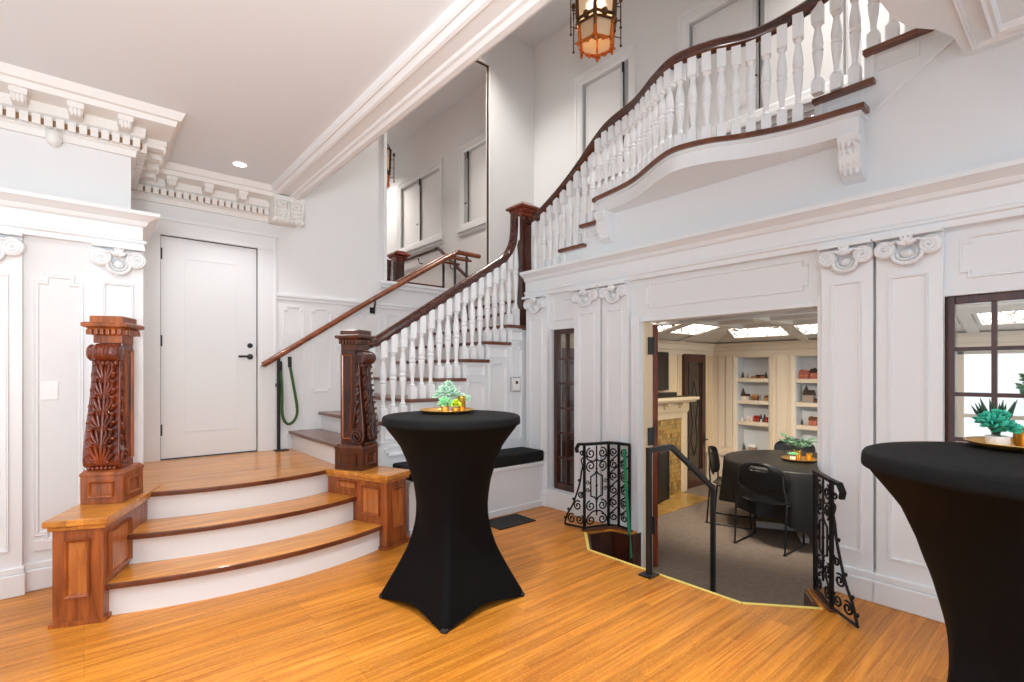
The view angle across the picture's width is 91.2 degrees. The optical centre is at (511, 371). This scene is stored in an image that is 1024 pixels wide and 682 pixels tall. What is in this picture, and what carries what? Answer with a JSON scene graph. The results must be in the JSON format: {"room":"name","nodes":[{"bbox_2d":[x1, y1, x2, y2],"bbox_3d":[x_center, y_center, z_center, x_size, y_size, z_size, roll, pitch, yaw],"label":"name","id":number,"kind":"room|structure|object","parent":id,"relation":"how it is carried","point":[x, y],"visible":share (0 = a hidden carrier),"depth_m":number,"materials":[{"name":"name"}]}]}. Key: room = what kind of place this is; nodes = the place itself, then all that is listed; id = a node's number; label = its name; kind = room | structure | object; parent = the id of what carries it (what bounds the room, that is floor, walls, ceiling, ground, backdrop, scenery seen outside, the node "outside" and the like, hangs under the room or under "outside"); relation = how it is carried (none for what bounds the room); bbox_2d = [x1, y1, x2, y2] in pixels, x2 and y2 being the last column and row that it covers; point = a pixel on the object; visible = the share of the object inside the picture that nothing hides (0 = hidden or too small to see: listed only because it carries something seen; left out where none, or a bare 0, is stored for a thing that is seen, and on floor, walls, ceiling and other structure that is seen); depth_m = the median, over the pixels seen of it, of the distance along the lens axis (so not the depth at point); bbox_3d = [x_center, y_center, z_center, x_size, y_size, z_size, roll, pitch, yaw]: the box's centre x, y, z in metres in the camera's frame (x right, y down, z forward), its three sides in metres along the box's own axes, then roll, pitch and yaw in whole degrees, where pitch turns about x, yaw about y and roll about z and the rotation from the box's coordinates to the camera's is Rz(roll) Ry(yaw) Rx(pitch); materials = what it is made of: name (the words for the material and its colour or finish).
{"room":"historic interior","nodes":[
{"label":"historic interior","id":0,"kind":"room"},
{"bbox_2d":[0,129,159,563],"bbox_3d":[-4.237,-0.300,2.806,3.595,3.300,1.430,0,0,-40],"label":"wall","id":1,"kind":"structure","parent":0,"point":[65,198],"depth_m":3.19,"materials":[{"name":"white paint"}]},
{"bbox_2d":[0,229,25,599],"bbox_3d":[-3.079,0.255,2.950,0.315,2.190,0.116,0,0,-40],"label":"trim","id":2,"kind":"structure","parent":1,"relation":"attached to","point":[12,248],"depth_m":3.02,"materials":[{"name":"white paint"}]},
{"bbox_2d":[16,559,51,591],"bbox_3d":[-3.970,1.265,2.219,3.240,0.170,0.070,0,0,-40],"label":"baseboard","id":3,"kind":"structure","parent":1,"relation":"attached to","point":[38,574],"depth_m":3.11,"materials":[{"name":"white paint"}]},
{"bbox_2d":[34,540,51,551],"bbox_3d":[-2.921,1.083,3.154,0.120,0.065,0.010,0,0,-40],"label":"wall outlet","id":4,"kind":"object","parent":1,"relation":"attached to","point":[39,545],"visible":0.56,"depth_m":3.13,"materials":[{"name":"white plastic"}]},
{"bbox_2d":[41,542,51,546],"bbox_3d":[-2.918,1.083,3.151,0.060,0.025,0.003,0,0,-40],"label":"socket","id":5,"kind":"object","parent":4,"relation":"attached to","point":[43,544],"depth_m":3.15,"materials":[{"name":"white plastic"}]},
{"bbox_2d":[41,381,57,399],"bbox_3d":[-2.913,0.117,3.160,0.080,0.115,0.011,0,0,-40],"label":"light switch","id":6,"kind":"object","parent":1,"relation":"attached to","point":[49,390],"visible":1,"depth_m":3.16,"materials":[{"name":"white plastic"}]},
{"bbox_2d":[89,241,146,463],"bbox_3d":[-2.620,0.255,3.341,0.300,2.190,0.116,0,0,-40],"label":"trim","id":7,"kind":"structure","parent":1,"relation":"attached to","point":[117,269],"depth_m":3.36,"materials":[{"name":"white paint"}]},
{"bbox_2d":[0,61,275,222],"bbox_3d":[-3.789,-1.624,3.070,4.620,0.342,1.370,0,0,-40],"label":"trim","id":8,"kind":"structure","parent":1,"relation":"attached to","point":[59,111],"depth_m":3.39,"materials":[{"name":"white paint"}]},
{"bbox_2d":[131,34,533,460],"bbox_3d":[-1.483,-1.750,5.945,4.960,6.200,0.230,0,0,-40],"label":"wall","id":9,"kind":"structure","parent":0,"point":[328,266],"depth_m":5.59,"materials":[{"name":"white paint"}]},
{"bbox_2d":[143,215,277,462],"bbox_3d":[-2.828,-0.297,4.740,1.130,2.175,0.116,0,0,-40],"label":"door","id":10,"kind":"structure","parent":9,"relation":"in","point":[200,297],"depth_m":4.71,"materials":[{"name":"white paint"}]},
{"bbox_2d":[280,432,288,448],"bbox_3d":[-2.790,0.705,4.741,1.290,0.170,0.025,0,0,-40],"label":"baseboard","id":11,"kind":"structure","parent":9,"relation":"attached to","point":[284,437],"depth_m":5.12,"materials":[{"name":"white paint"}]},
{"bbox_2d":[267,194,304,227],"bbox_3d":[-2.263,-1.589,5.017,0.317,0.263,0.289,0,0,-40],"label":"trim","id":12,"kind":"structure","parent":9,"relation":"attached to","point":[286,211],"depth_m":4.92,"materials":[{"name":"white paint"}]},
{"bbox_2d":[261,250,480,451],"bbox_3d":[-1.457,-0.390,5.797,2.672,2.360,0.148,0,0,-40],"label":"wall handrail","id":13,"kind":"object","parent":9,"relation":"attached to","point":[452,255],"visible":0.94,"depth_m":5.51,"materials":[{"name":"brown wood"}]},
{"bbox_2d":[280,357,298,424],"bbox_3d":[-2.267,0.192,5.088,0.194,0.696,0.046,0,0,-36],"label":"rope","id":14,"kind":"object","parent":13,"relation":"hanging from","point":[289,358],"visible":1,"depth_m":5.08,"materials":[{"name":"green fabric"}]},
{"bbox_2d":[383,60,488,292],"bbox_3d":[-0.916,-2.640,6.382,1.581,3.140,0.100,0,0,-40],"label":"wall mirror","id":15,"kind":"object","parent":9,"relation":"attached to","point":[436,158],"visible":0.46,"depth_m":6.42,"materials":[{"name":"white mirror"}]},
{"bbox_2d":[0,506,948,681],"bbox_3d":[-0.733,1.375,1.938,5.800,0.050,7.100,0,0,-40],"label":"floor","id":16,"kind":"structure","parent":0,"point":[583,615],"depth_m":2.56,"materials":[{"name":"brown wood"}]},
{"bbox_2d":[42,485,160,629],"bbox_3d":[-2.439,1.065,3.042,0.285,0.570,0.835,0,0,-18],"label":"pedestal","id":17,"kind":"object","parent":16,"relation":"on","point":[91,546],"visible":0.72,"depth_m":2.69,"materials":[{"name":"brown wood"}]},
{"bbox_2d":[79,316,144,504],"bbox_3d":[-2.452,0.221,3.071,0.247,1.118,0.307,0,0,-13],"label":"newel post","id":18,"kind":"object","parent":17,"relation":"on","point":[111,475],"visible":1,"depth_m":2.99,"materials":[{"name":"brown wood"}]},
{"bbox_2d":[106,448,382,614],"bbox_3d":[-2.167,1.070,3.942,1.689,0.560,2.050,0,0,-40],"label":"entry steps","id":19,"kind":"structure","parent":16,"relation":"on","point":[218,525],"depth_m":3.39,"materials":[{"name":"white paint"}]},
{"bbox_2d":[325,466,410,550],"bbox_3d":[-1.154,1.065,4.029,0.655,0.570,0.290,0,0,28],"label":"pedestal","id":20,"kind":"object","parent":16,"relation":"on","point":[380,491],"visible":0.77,"depth_m":3.89,"materials":[{"name":"brown wood"}]},
{"bbox_2d":[334,329,378,470],"bbox_3d":[-1.247,0.221,4.080,0.307,1.118,0.247,0,0,20],"label":"newel post","id":21,"kind":"object","parent":20,"relation":"on","point":[357,450],"visible":1,"depth_m":4.02,"materials":[{"name":"brown wood"}]},
{"bbox_2d":[288,300,525,467],"bbox_3d":[-0.449,0.235,5.657,3.460,2.189,1.670,0,0,-40],"label":"staircase","id":22,"kind":"structure","parent":16,"relation":"on","point":[487,380],"depth_m":5.09,"materials":[{"name":"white wood"}]},
{"bbox_2d":[369,213,519,420],"bbox_3d":[-0.610,-0.532,4.757,1.797,2.278,0.130,0,0,-40],"label":"balustrade","id":23,"kind":"object","parent":22,"relation":"on","point":[394,337],"visible":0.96,"depth_m":4.76,"materials":[{"name":"white paint"}]},
{"bbox_2d":[510,377,519,391],"bbox_3d":[0.041,0.130,5.268,0.130,0.160,0.038,0,0,-40],"label":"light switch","id":24,"kind":"object","parent":22,"relation":"attached to","point":[515,381],"visible":1,"depth_m":5.24,"materials":[{"name":"white plastic"}]},
{"bbox_2d":[505,201,538,329],"bbox_3d":[0.119,-1.130,5.438,0.270,1.410,0.270,0,0,-40],"label":"newel post","id":25,"kind":"object","parent":22,"relation":"on","point":[523,209],"visible":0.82,"depth_m":5.36,"materials":[{"name":"brown wood"}]},
{"bbox_2d":[558,28,933,262],"bbox_3d":[1.794,-1.500,4.239,1.888,1.283,3.480,0,0,-40],"label":"staircase","id":26,"kind":"structure","parent":22,"relation":"on","point":[692,165],"depth_m":3.37,"materials":[{"name":"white wood"}]},
{"bbox_2d":[525,0,914,268],"bbox_3d":[1.211,-1.923,3.865,0.517,2.127,3.758,0,0,-40],"label":"balustrade","id":27,"kind":"object","parent":26,"relation":"on","point":[642,112],"visible":0.98,"depth_m":3.48,"materials":[{"name":"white wood"}]},
{"bbox_2d":[379,410,524,633],"bbox_3d":[-0.360,0.803,3.018,0.821,1.094,0.821,0,0,-33],"label":"cocktail table","id":28,"kind":"object","parent":16,"relation":"on","point":[452,564],"visible":0.98,"depth_m":2.81,"materials":[{"name":"black fabric"}]},
{"bbox_2d":[419,407,474,413],"bbox_3d":[-0.407,0.244,3.150,0.344,0.023,0.344,0,0,-40],"label":"tray","id":29,"kind":"object","parent":28,"relation":"on","point":[436,410],"visible":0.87,"depth_m":3.04,"materials":[{"name":"gold metal"}]},
{"bbox_2d":[437,396,452,410],"bbox_3d":[-0.412,0.196,3.079,0.106,0.106,0.095,0,0,-40],"label":"succulent","id":30,"kind":"object","parent":29,"relation":"on","point":[443,401],"visible":0.98,"depth_m":3.06,"materials":[{"name":"green plant"}]},
{"bbox_2d":[441,406,448,410],"bbox_3d":[-0.412,0.229,3.079,0.052,0.040,0.051,0,0,-40],"label":"pot","id":31,"kind":"object","parent":30,"relation":"attached to","point":[443,408],"depth_m":3.06,"materials":[{"name":"gold metal"}]},
{"bbox_2d":[431,380,472,410],"bbox_3d":[-0.380,0.148,3.163,0.258,0.202,0.108,0,0,-17],"label":"succulent","id":32,"kind":"object","parent":29,"relation":"on","point":[451,391],"visible":0.88,"depth_m":3.14,"materials":[{"name":"green"}]},
{"bbox_2d":[451,399,461,410],"bbox_3d":[-0.347,0.206,3.087,0.076,0.086,0.082,0,0,14],"label":"succulent","id":33,"kind":"object","parent":29,"relation":"on","point":[455,402],"visible":0.95,"depth_m":3.07,"materials":[{"name":"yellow plant"}]},
{"bbox_2d":[458,395,465,409],"bbox_3d":[-0.317,0.199,3.160,0.050,0.100,0.050,0,0,-40],"label":"candle holder","id":34,"kind":"object","parent":29,"relation":"on","point":[461,399],"visible":0.4,"depth_m":3.14,"materials":[{"name":"gold metal"}]},
{"bbox_2d":[393,447,544,536],"bbox_3d":[-0.344,1.069,4.721,1.565,0.562,0.360,0,0,-40],"label":"bench","id":35,"kind":"object","parent":16,"relation":"on","point":[516,483],"visible":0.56,"depth_m":4.81,"materials":[{"name":"white paint"}]},
{"bbox_2d":[393,447,543,480],"bbox_3d":[-0.358,0.843,4.706,1.505,0.109,0.345,0,0,-40],"label":"seat cushion","id":36,"kind":"object","parent":35,"relation":"on","point":[516,457],"depth_m":4.85,"materials":[{"name":"black fabric"}]},
{"bbox_2d":[489,513,535,529],"bbox_3d":[-0.032,1.346,4.521,0.420,0.008,0.280,0,0,-40],"label":"floor vent","id":37,"kind":"object","parent":16,"relation":"in","point":[512,520],"visible":0.87,"depth_m":4.51,"materials":[{"name":"black metal"}]},
{"bbox_2d":[564,441,630,529],"bbox_3d":[0.727,0.976,4.309,0.574,0.745,0.165,0,0,10],"label":"iron railing","id":38,"kind":"object","parent":16,"relation":"on","point":[584,454],"visible":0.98,"depth_m":4.31,"materials":[{"name":"black"}]},
{"bbox_2d":[623,449,631,557],"bbox_3d":[0.972,1.100,4.214,0.019,0.902,0.093,0,0,-36],"label":"strap","id":39,"kind":"object","parent":38,"relation":"hanging from","point":[624,450],"visible":1,"depth_m":4.21,"materials":[{"name":"green"}]},
{"bbox_2d":[638,444,715,592],"bbox_3d":[1.220,1.107,3.597,0.925,1.206,0.090,0,0,-40],"label":"handrail","id":40,"kind":"object","parent":16,"relation":"on","point":[649,574],"visible":0.87,"depth_m":3.47,"materials":[{"name":"metal"}]},
{"bbox_2d":[584,532,822,609],"bbox_3d":[1.082,1.348,3.444,0.313,0.004,1.795,0,0,-40],"label":"strip","id":41,"kind":"object","parent":16,"relation":"on","point":[585,533],"visible":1,"depth_m":3.09,"materials":[{"name":"yellow"}]},
{"bbox_2d":[812,462,859,628],"bbox_3d":[1.883,0.976,3.001,0.117,0.745,0.755,0,0,18],"label":"iron railing","id":42,"kind":"object","parent":16,"relation":"on","point":[829,510],"visible":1,"depth_m":2.86,"materials":[{"name":"black"}]},
{"bbox_2d":[861,441,1023,681],"bbox_3d":[1.522,0.803,1.470,0.821,1.094,0.821,0,0,-33],"label":"cocktail table","id":43,"kind":"object","parent":16,"relation":"on","point":[962,503],"visible":1,"depth_m":1.39,"materials":[{"name":"black fabric"}]},
{"bbox_2d":[963,436,1023,451],"bbox_3d":[1.704,0.244,1.662,0.310,0.023,0.310,0,0,-40],"label":"tray","id":44,"kind":"object","parent":43,"relation":"on","point":[979,441],"visible":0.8,"depth_m":1.66,"materials":[{"name":"gold metal"}]},
{"bbox_2d":[971,398,1017,441],"bbox_3d":[1.670,0.170,1.724,0.123,0.158,0.115,0,0,15],"label":"aloe","id":45,"kind":"object","parent":44,"relation":"on","point":[982,407],"visible":0.36,"depth_m":1.74,"materials":[{"name":"green"}]},
{"bbox_2d":[971,408,1023,445],"bbox_3d":[1.631,0.185,1.689,0.114,0.128,0.131,0,0,-40],"label":"succulent","id":46,"kind":"object","parent":44,"relation":"on","point":[997,419],"visible":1,"depth_m":1.67,"materials":[{"name":"teal plant"}]},
{"bbox_2d":[986,435,1010,445],"bbox_3d":[1.628,0.232,1.679,0.060,0.035,0.058,0,0,-40],"label":"pot","id":47,"kind":"object","parent":44,"relation":"on","point":[991,439],"depth_m":1.66,"materials":[{"name":"white"}]},
{"bbox_2d":[1013,427,1023,446],"bbox_3d":[1.724,0.219,1.689,0.054,0.060,0.054,0,0,-40],"label":"candle holder","id":48,"kind":"object","parent":44,"relation":"on","point":[1018,439],"visible":0.75,"depth_m":1.68,"materials":[{"name":"gold metal"}]},
{"bbox_2d":[1015,373,1023,393],"bbox_3d":[1.793,0.114,1.696,0.206,0.270,0.150,0,0,-40],"label":"eucalyptus sprig","id":49,"kind":"object","parent":44,"relation":"on","point":[1019,386],"visible":1,"depth_m":1.78,"materials":[{"name":"green plant"}]},
{"bbox_2d":[0,0,1023,199],"bbox_3d":[-0.060,-3.312,1.657,8.460,3.275,8.600,0,0,-40],"label":"ceiling","id":50,"kind":"structure","parent":0,"point":[293,91],"depth_m":2.84,"materials":[{"name":"white paint"}]},
{"bbox_2d":[231,161,247,167],"bbox_3d":[-2.340,-1.786,4.314,0.132,0.008,0.132,0,0,-40],"label":"recessed light","id":51,"kind":"object","parent":50,"relation":"in","point":[241,164],"visible":1,"depth_m":4.32,"materials":[{"name":"white"}]},
{"bbox_2d":[569,0,622,61],"bbox_3d":[0.805,-3.929,4.803,0.529,1.713,0.566,0,0,-40],"label":"hanging lantern","id":52,"kind":"object","parent":50,"relation":"hanging from","point":[597,19],"visible":1,"depth_m":4.70,"materials":[{"name":"glass"}]},
{"bbox_2d":[658,354,711,477],"bbox_3d":[1.803,0.450,6.784,4.050,2.600,0.118,0,0,-40],"label":"wall","id":53,"kind":"structure","parent":0,"point":[675,361],"depth_m":7.76,"materials":[{"name":"beige paint"}]},
{"bbox_2d":[658,352,668,389],"bbox_3d":[1.693,-0.013,6.590,1.230,0.525,0.067,0,0,-40],"label":"television","id":54,"kind":"object","parent":53,"relation":"attached to","point":[663,357],"visible":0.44,"depth_m":6.87,"materials":[{"name":"black plastic"}]},
{"bbox_2d":[682,354,707,488],"bbox_3d":[2.735,0.723,7.456,0.600,1.975,0.107,0,0,-40],"label":"door","id":55,"kind":"structure","parent":53,"relation":"in","point":[693,365],"depth_m":7.51,"materials":[{"name":"brown wood"}]},
{"bbox_2d":[534,0,903,325],"bbox_3d":[2.803,-2.700,4.626,0.150,4.300,7.800,0,0,-40],"label":"wall","id":56,"kind":"structure","parent":0,"point":[651,24],"depth_m":6.72,"materials":[{"name":"white paint"}]},
{"bbox_2d":[574,42,636,194],"bbox_3d":[1.178,-3.165,6.408,0.130,1.570,1.040,0,0,-40],"label":"window","id":57,"kind":"structure","parent":56,"relation":"in","point":[604,96],"depth_m":6.47,"materials":[{"name":"white paint"}]},
{"bbox_2d":[588,70,620,174],"bbox_3d":[1.189,-3.160,6.483,0.015,1.240,0.530,0,0,-40],"label":"blind","id":58,"kind":"object","parent":57,"relation":"attached to","point":[604,94],"depth_m":6.49,"materials":[{"name":"white"}]},
{"bbox_2d":[677,0,863,142],"bbox_3d":[2.427,-3.165,4.943,0.130,1.570,1.790,0,0,-40],"label":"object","id":59,"kind":"structure","parent":56,"relation":"in","point":[741,15],"depth_m":5.01,"materials":[{"name":"white paint"}]},
{"bbox_2d":[696,0,752,131],"bbox_3d":[2.223,-3.160,5.271,0.015,1.240,0.615,0,0,-40],"label":"blind","id":60,"kind":"object","parent":59,"relation":"attached to","point":[737,17],"depth_m":5.24,"materials":[{"name":"white"}]},
{"bbox_2d":[768,0,840,104],"bbox_3d":[2.719,-3.160,4.689,0.015,1.240,0.615,0,0,-40],"label":"blind","id":61,"kind":"object","parent":59,"relation":"attached to","point":[776,8],"depth_m":4.68,"materials":[{"name":"white"}]},
{"bbox_2d":[652,484,812,605],"bbox_3d":[3.758,1.735,4.192,4.640,0.050,6.700,0,0,-40],"label":"floor","id":62,"kind":"structure","parent":0,"point":[753,569],"depth_m":4.65,"materials":[{"name":"grey carpet"}]},
{"bbox_2d":[658,396,707,515],"bbox_3d":[1.801,1.028,6.367,2.205,1.365,0.549,0,0,-40],"label":"fireplace","id":63,"kind":"object","parent":62,"relation":"on","point":[672,411],"visible":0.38,"depth_m":6.96,"materials":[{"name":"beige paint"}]},
{"bbox_2d":[658,450,669,503],"bbox_3d":[1.988,1.367,6.609,0.055,0.665,0.365,0,0,38],"label":"fire screen","id":64,"kind":"object","parent":63,"relation":"on","point":[663,456],"visible":0.79,"depth_m":6.59,"materials":[{"name":"black metal"}]},
{"bbox_2d":[658,392,676,397],"bbox_3d":[1.784,0.309,6.522,1.180,0.069,0.093,0,0,-40],"label":"soundbar","id":65,"kind":"object","parent":63,"relation":"on","point":[660,394],"visible":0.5,"depth_m":6.73,"materials":[{"name":"black plastic"}]},
{"bbox_2d":[658,396,699,402],"bbox_3d":[1.715,0.375,6.464,2.200,0.060,0.289,0,0,-40],"label":"mantel shelf","id":66,"kind":"object","parent":63,"relation":"attached to","point":[687,399],"depth_m":6.79,"materials":[{"name":"beige paint"}]},
{"bbox_2d":[706,450,729,484],"bbox_3d":[3.940,1.460,6.733,0.215,0.500,2.730,0,0,-40],"label":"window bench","id":67,"kind":"object","parent":62,"relation":"on","point":[721,453],"visible":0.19,"depth_m":7.62,"materials":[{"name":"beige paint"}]},
{"bbox_2d":[705,446,756,529],"bbox_3d":[2.511,1.289,5.755,0.496,0.842,0.508,0,0,33],"label":"chair","id":68,"kind":"object","parent":62,"relation":"on","point":[714,462],"visible":0.7,"depth_m":5.88,"materials":[{"name":"black plastic"}]},
{"bbox_2d":[733,462,804,555],"bbox_3d":[2.540,1.289,4.967,0.496,0.842,0.508,0,0,-40],"label":"chair","id":69,"kind":"object","parent":62,"relation":"on","point":[773,482],"visible":0.82,"depth_m":4.81,"materials":[{"name":"black plastic"}]},
{"bbox_2d":[756,521,808,542],"bbox_3d":[3.088,1.333,5.409,1.450,0.754,1.450,0,0,-40],"label":"dining table","id":70,"kind":"object","parent":62,"relation":"on","point":[760,524],"visible":0.14,"depth_m":5.45,"materials":[{"name":"fabric"}]},
{"bbox_2d":[719,450,816,535],"bbox_3d":[3.101,1.274,5.425,1.616,0.647,1.627,0,0,-40],"label":"tablecloth","id":71,"kind":"object","parent":70,"relation":"on","point":[799,475],"visible":0.38,"depth_m":4.96,"materials":[{"name":"black fabric"}]},
{"bbox_2d":[781,455,816,461],"bbox_3d":[3.095,0.938,5.401,0.350,0.023,0.350,0,0,-40],"label":"tray","id":72,"kind":"object","parent":71,"relation":"on","point":[786,457],"visible":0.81,"depth_m":5.41,"materials":[{"name":"gold metal"}]},
{"bbox_2d":[788,452,798,459],"bbox_3d":[3.018,0.901,5.388,0.116,0.085,0.119,0,0,-40],"label":"succulent","id":73,"kind":"object","parent":72,"relation":"on","point":[790,453],"visible":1,"depth_m":5.37,"materials":[{"name":"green plant"}]},
{"bbox_2d":[778,432,816,459],"bbox_3d":[3.087,0.808,5.410,0.342,0.271,0.383,0,0,-40],"label":"bunch","id":74,"kind":"object","parent":72,"relation":"on","point":[791,441],"visible":1,"depth_m":5.39,"materials":[{"name":"green plant"}]},
{"bbox_2d":[793,450,801,459],"bbox_3d":[3.082,0.893,5.416,0.080,0.100,0.078,0,0,-40],"label":"pot","id":75,"kind":"object","parent":72,"relation":"on","point":[798,457],"depth_m":5.39,"materials":[{"name":"gold metal"}]},
{"bbox_2d":[806,453,812,460],"bbox_3d":[3.169,0.903,5.346,0.064,0.080,0.064,0,0,-40],"label":"candle holder","id":76,"kind":"object","parent":72,"relation":"on","point":[809,456],"visible":1,"depth_m":5.32,"materials":[{"name":"gold metal"}]},
{"bbox_2d":[774,438,815,451],"bbox_3d":[3.580,1.289,6.347,0.508,0.842,0.496,0,0,28],"label":"chair","id":77,"kind":"object","parent":62,"relation":"on","point":[779,445],"visible":0.12,"depth_m":6.57,"materials":[{"name":"black plastic"}]},
{"bbox_2d":[658,313,816,343],"bbox_3d":[3.419,-0.560,4.659,3.750,0.280,5.250,0,0,-40],"label":"ceiling","id":78,"kind":"structure","parent":0,"point":[720,335],"depth_m":6.56,"materials":[{"name":"beige paint"}]},
{"bbox_2d":[653,322,681,331],"bbox_3d":[1.706,-0.559,5.905,0.719,0.126,0.378,0,0,-40],"label":"ceiling light panel","id":79,"kind":"object","parent":78,"relation":"attached to","point":[664,327],"visible":0.22,"depth_m":6.11,"materials":[{"name":"beige paint"}]},
{"bbox_2d":[667,324,719,335],"bbox_3d":[2.360,-0.559,6.463,0.719,0.126,0.378,0,0,-40],"label":"ceiling light panel","id":80,"kind":"object","parent":78,"relation":"attached to","point":[691,329],"visible":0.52,"depth_m":6.50,"materials":[{"name":"beige paint"}]},
{"bbox_2d":[727,327,792,338],"bbox_3d":[3.313,-0.555,6.825,0.433,0.141,0.828,0,0,-40],"label":"ceiling light panel","id":81,"kind":"object","parent":78,"relation":"attached to","point":[768,331],"visible":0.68,"depth_m":6.86,"materials":[{"name":"beige paint"}]},
{"bbox_2d":[792,324,816,334],"bbox_3d":[3.882,-0.555,6.158,0.433,0.141,0.730,0,0,-40],"label":"ceiling light panel","id":82,"kind":"object","parent":78,"relation":"attached to","point":[803,329],"visible":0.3,"depth_m":6.38,"materials":[{"name":"beige paint"}]},
{"bbox_2d":[712,354,814,451],"bbox_3d":[4.917,0.450,5.970,0.270,2.600,5.300,0,0,-40],"label":"wall","id":83,"kind":"structure","parent":0,"point":[722,366],"depth_m":7.63,"materials":[{"name":"beige paint"}]},
{"bbox_2d":[658,339,816,355],"bbox_3d":[3.420,-0.345,4.673,3.770,0.190,5.270,0,0,-40],"label":"trim","id":84,"kind":"structure","parent":83,"relation":"attached to","point":[795,346],"depth_m":7.22,"materials":[{"name":"beige paint"}]},
{"bbox_2d":[733,354,772,451],"bbox_3d":[3.629,0.485,7.466,0.257,1.500,0.570,0,0,-40],"label":"shelves","id":85,"kind":"object","parent":83,"relation":"in","point":[760,434],"visible":0.74,"depth_m":7.57,"materials":[{"name":"white paint"}]},
{"bbox_2d":[741,388,750,399],"bbox_3d":[3.539,0.324,7.600,0.082,0.190,0.122,0,0,-40],"label":"house","id":86,"kind":"object","parent":85,"relation":"on","point":[744,396],"visible":1,"depth_m":7.58,"materials":[{"name":"ceramic"}]},
{"bbox_2d":[748,443,756,449],"bbox_3d":[3.607,1.130,7.520,0.082,0.108,0.112,0,0,-40],"label":"house","id":87,"kind":"object","parent":85,"relation":"on","point":[751,446],"visible":0.83,"depth_m":7.50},
{"bbox_2d":[790,353,816,451],"bbox_3d":[4.157,0.485,6.846,0.257,1.500,0.570,0,0,-40],"label":"shelves","id":88,"kind":"object","parent":83,"relation":"in","point":[799,410],"visible":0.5,"depth_m":6.97,"materials":[{"name":"white paint"}]},
{"bbox_2d":[798,369,809,378],"bbox_3d":[4.071,0.029,6.976,0.082,0.130,0.132,0,0,-40],"label":"house","id":89,"kind":"object","parent":88,"relation":"on","point":[803,374],"visible":0.99,"depth_m":6.95,"materials":[{"name":"ceramic"}]},
{"bbox_2d":[802,385,815,402],"bbox_3d":[4.107,0.299,6.934,0.082,0.240,0.142,0,0,-40],"label":"house","id":90,"kind":"object","parent":88,"relation":"on","point":[808,395],"visible":1,"depth_m":6.91,"materials":[{"name":"ceramic"}]},
{"bbox_2d":[808,416,816,425],"bbox_3d":[4.142,0.669,6.893,0.082,0.130,0.112,0,0,-40],"label":"house","id":91,"kind":"object","parent":88,"relation":"on","point":[812,420],"visible":0.93,"depth_m":6.87,"materials":[{"name":"ceramic"}]},
{"bbox_2d":[809,368,816,378],"bbox_3d":[4.186,0.018,6.864,0.112,0.151,0.182,0,0,-40],"label":"house","id":92,"kind":"object","parent":88,"relation":"on","point":[813,372],"visible":0.58,"depth_m":6.87,"materials":[{"name":"ceramic"}]},
{"bbox_2d":[520,30,1023,569],"bbox_3d":[2.442,-0.181,2.702,0.293,3.862,6.940,0,0,-40],"label":"wall","id":93,"kind":"structure","parent":0,"point":[944,127],"depth_m":3.16,"materials":[{"name":"white paint"}]},
{"bbox_2d":[522,294,549,506],"bbox_3d":[0.244,0.284,5.156,0.116,2.131,0.345,0,0,-40],"label":"trim","id":94,"kind":"structure","parent":93,"relation":"attached to","point":[537,307],"depth_m":5.14,"materials":[{"name":"white paint"}]},
{"bbox_2d":[547,492,571,512],"bbox_3d":[2.514,1.265,2.539,0.060,0.170,6.600,0,0,-40],"label":"baseboard","id":95,"kind":"structure","parent":93,"relation":"attached to","point":[555,501],"depth_m":4.91,"materials":[{"name":"white paint"}]},
{"bbox_2d":[546,328,574,497],"bbox_3d":[0.519,0.390,4.945,0.150,1.630,0.390,0,0,-40],"label":"window","id":96,"kind":"structure","parent":93,"relation":"in","point":[563,338],"depth_m":5.01,"materials":[{"name":"brown wood"}]},
{"bbox_2d":[569,285,601,521],"bbox_3d":[0.685,0.284,4.639,0.116,2.131,0.345,0,0,-40],"label":"trim","id":97,"kind":"structure","parent":93,"relation":"attached to","point":[587,302],"depth_m":4.62,"materials":[{"name":"white paint"}]},
{"bbox_2d":[581,526,632,531],"bbox_3d":[0.806,1.343,4.302,0.437,0.014,0.162,0,0,2],"label":"trim","id":98,"kind":"structure","parent":93,"relation":"attached to","point":[602,527],"depth_m":4.28,"materials":[{"name":"wood"}]},
{"bbox_2d":[597,280,630,526],"bbox_3d":[0.894,0.284,4.394,0.116,2.131,0.314,0,0,-40],"label":"trim","id":99,"kind":"structure","parent":93,"relation":"attached to","point":[615,296],"depth_m":4.38,"materials":[{"name":"white paint"}]},
{"bbox_2d":[648,325,657,566],"bbox_3d":[1.205,0.645,4.667,0.111,2.110,0.737,0,0,-3],"label":"door","id":100,"kind":"structure","parent":93,"relation":"in","point":[652,341],"depth_m":4.38,"materials":[{"name":"brown wood"}]},
{"bbox_2d":[587,531,818,606],"bbox_3d":[1.237,1.536,3.576,0.676,0.348,1.765,0,0,-40],"label":"trim","id":101,"kind":"structure","parent":93,"relation":"attached to","point":[614,544],"depth_m":4.23,"materials":[{"name":"brown wood"}]},
{"bbox_2d":[809,583,835,612],"bbox_3d":[1.847,1.343,3.003,0.081,0.014,0.401,0,0,19],"label":"trim","id":102,"kind":"structure","parent":93,"relation":"attached to","point":[815,593],"depth_m":2.96,"materials":[{"name":"wood"}]},
{"bbox_2d":[817,238,875,601],"bbox_3d":[2.034,0.284,3.058,0.116,2.131,0.304,0,0,-40],"label":"pilaster","id":103,"kind":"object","parent":93,"relation":"attached to","point":[847,268],"depth_m":3.03,"materials":[{"name":"white paint"}]},
{"bbox_2d":[872,226,944,622],"bbox_3d":[2.231,0.284,2.827,0.116,2.131,0.332,0,0,-40],"label":"pilaster","id":104,"kind":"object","parent":93,"relation":"attached to","point":[910,265],"depth_m":2.83,"materials":[{"name":"white paint"}]},
{"bbox_2d":[934,290,1023,587],"bbox_3d":[2.609,0.395,2.496,0.150,1.620,0.770,0,0,-40],"label":"window","id":105,"kind":"structure","parent":93,"relation":"in","point":[984,333],"depth_m":2.68,"materials":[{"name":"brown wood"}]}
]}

